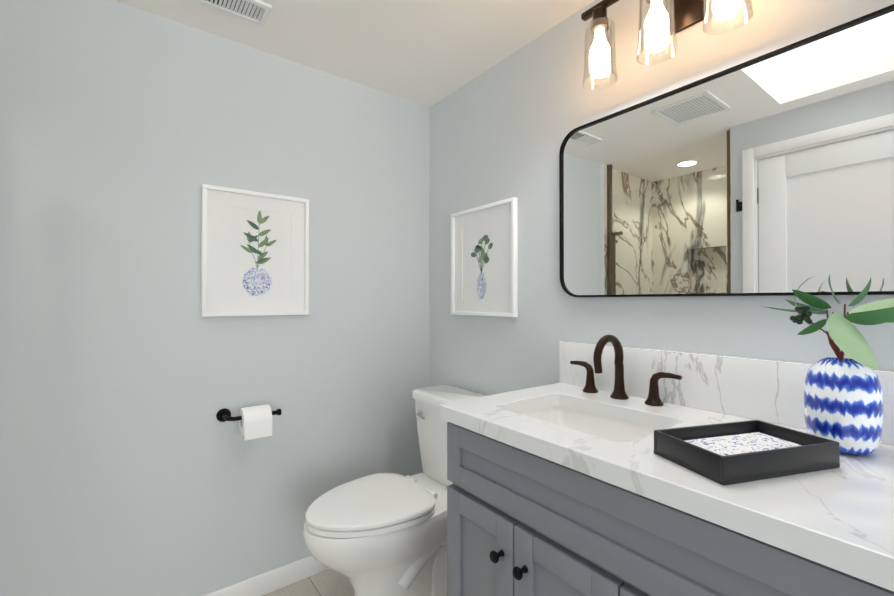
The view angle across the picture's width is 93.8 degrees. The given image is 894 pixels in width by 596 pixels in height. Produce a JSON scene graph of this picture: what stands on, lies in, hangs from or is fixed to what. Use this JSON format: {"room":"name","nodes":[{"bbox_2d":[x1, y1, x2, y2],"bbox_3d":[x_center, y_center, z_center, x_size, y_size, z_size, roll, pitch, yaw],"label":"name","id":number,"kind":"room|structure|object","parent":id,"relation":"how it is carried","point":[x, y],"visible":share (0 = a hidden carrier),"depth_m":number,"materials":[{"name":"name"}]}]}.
{"room":"bathroom","nodes":[
{"label":"bathroom","id":0,"kind":"room"},
{"bbox_2d":[0,0,428,595],"bbox_3d":[-1.083,0.097,1.564,2.600,2.257,0.100,0,-1,-37],"label":"wall","id":1,"kind":"structure","parent":0,"point":[130,464],"depth_m":1.55,"materials":[{"name":"grey paint"}]},
{"bbox_2d":[216,404,281,440],"bbox_3d":[-0.775,0.484,1.652,0.223,0.111,0.125,0,-1,-37],"label":"paper holder","id":2,"kind":"object","parent":1,"relation":"attached to","point":[255,422],"visible":1,"depth_m":1.62,"materials":[{"name":"white paper"}]},
{"bbox_2d":[201,184,308,316],"bbox_3d":[-0.774,-0.181,1.720,0.407,0.505,0.025,0,-1,-37],"label":"picture frame","id":3,"kind":"object","parent":1,"relation":"attached to","point":[254,253],"visible":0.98,"depth_m":1.71,"materials":[{"name":"white paper"}]},
{"bbox_2d":[202,555,328,595],"bbox_3d":[-0.741,1.183,1.744,1.627,0.088,0.013,0,-1,-37],"label":"baseboard","id":4,"kind":"structure","parent":1,"relation":"attached to","point":[264,583],"depth_m":1.75,"materials":[{"name":"white paint"}]},
{"bbox_2d":[263,569,352,595],"bbox_3d":[-0.452,1.270,0.717,2.600,0.100,2.200,0,-1,-37],"label":"floor","id":5,"kind":"structure","parent":0,"point":[329,582],"depth_m":1.77,"materials":[{"name":"beige tile"}]},
{"bbox_2d":[302,385,487,595],"bbox_3d":[-0.176,0.832,1.666,0.782,0.814,0.460,0,-1,-37],"label":"toilet","id":6,"kind":"object","parent":5,"relation":"on","point":[381,534],"visible":0.79,"depth_m":1.53,"materials":[{"name":"white ceramic"}]},
{"bbox_2d":[440,341,893,595],"bbox_3d":[0.533,0.687,0.920,0.584,1.068,1.124,0,-1,-37],"label":"bathroom vanity","id":7,"kind":"object","parent":5,"relation":"on","point":[566,486],"visible":0.96,"depth_m":0.86,"materials":[{"name":"grey wood"}]},
{"bbox_2d":[519,406,656,441],"bbox_3d":[0.362,0.408,1.117,0.309,0.122,0.424,0,-1,-37],"label":"sink","id":8,"kind":"object","parent":7,"relation":"in","point":[609,426],"depth_m":1.25,"materials":[{"name":"white ceramic"}]},
{"bbox_2d":[570,334,681,405],"bbox_3d":[0.492,0.208,1.260,0.156,0.198,0.361,0,-1,-37],"label":"faucet","id":9,"kind":"object","parent":7,"relation":"on","point":[619,393],"visible":1,"depth_m":1.27,"materials":[{"name":"brown metal"}]},
{"bbox_2d":[559,341,893,445],"bbox_3d":[0.758,0.230,1.093,0.020,0.152,1.124,0,-1,-37],"label":"backsplash","id":10,"kind":"structure","parent":7,"relation":"on","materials":[{"name":"stone"}]},
{"bbox_2d":[654,420,839,485],"bbox_3d":[0.554,0.281,0.785,0.268,0.045,0.150,0,0,-16],"label":"tray","id":11,"kind":"object","parent":7,"relation":"on","point":[729,453],"visible":1,"depth_m":0.75,"materials":[{"name":"black paint"}]},
{"bbox_2d":[759,275,893,454],"bbox_3d":[0.792,0.127,0.817,0.153,0.354,0.309,0,-1,-37],"label":"vase","id":12,"kind":"object","parent":7,"relation":"on","point":[843,403],"visible":0.98,"depth_m":0.81,"materials":[{"name":"ceramic"}]},
{"bbox_2d":[112,0,593,106],"bbox_3d":[-0.737,-1.074,1.113,2.600,0.080,1.250,0,-1,-37],"label":"ceiling","id":13,"kind":"structure","parent":0,"point":[428,53],"depth_m":1.63,"materials":[{"name":"white paint"}]},
{"bbox_2d":[192,0,271,26],"bbox_3d":[-0.774,-1.027,1.436,0.300,0.010,0.125,0,-1,-37],"label":"ceiling vent","id":14,"kind":"object","parent":13,"relation":"in","point":[257,12],"visible":1,"depth_m":1.48,"materials":[{"name":"white metal"}]},
{"bbox_2d":[429,0,893,395],"bbox_3d":[0.577,0.096,1.438,0.100,2.257,2.100,0,-1,-37],"label":"wall","id":15,"kind":"structure","parent":0,"point":[501,130],"depth_m":1.57,"materials":[{"name":"grey paint"}]},
{"bbox_2d":[451,197,517,316],"bbox_3d":[0.156,-0.167,1.893,0.025,0.494,0.424,0,-1,-37],"label":"picture frame","id":16,"kind":"object","parent":15,"relation":"attached to","point":[484,260],"visible":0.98,"depth_m":1.87,"materials":[{"name":"white paper"}]},
{"bbox_2d":[581,0,753,89],"bbox_3d":[0.607,-0.823,1.175,0.176,0.308,0.470,0,-1,-37],"label":"sconce","id":17,"kind":"object","parent":15,"relation":"attached to","point":[684,14],"visible":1,"depth_m":1.19,"materials":[{"name":"glass"}]},
{"bbox_2d":[559,4,893,296],"bbox_3d":[0.724,-0.304,1.140,0.026,0.598,1.003,0,-1,-37],"label":"mirror","id":18,"kind":"object","parent":15,"relation":"attached to","point":[770,173],"visible":0.96,"depth_m":1.07,"materials":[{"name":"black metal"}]}
]}

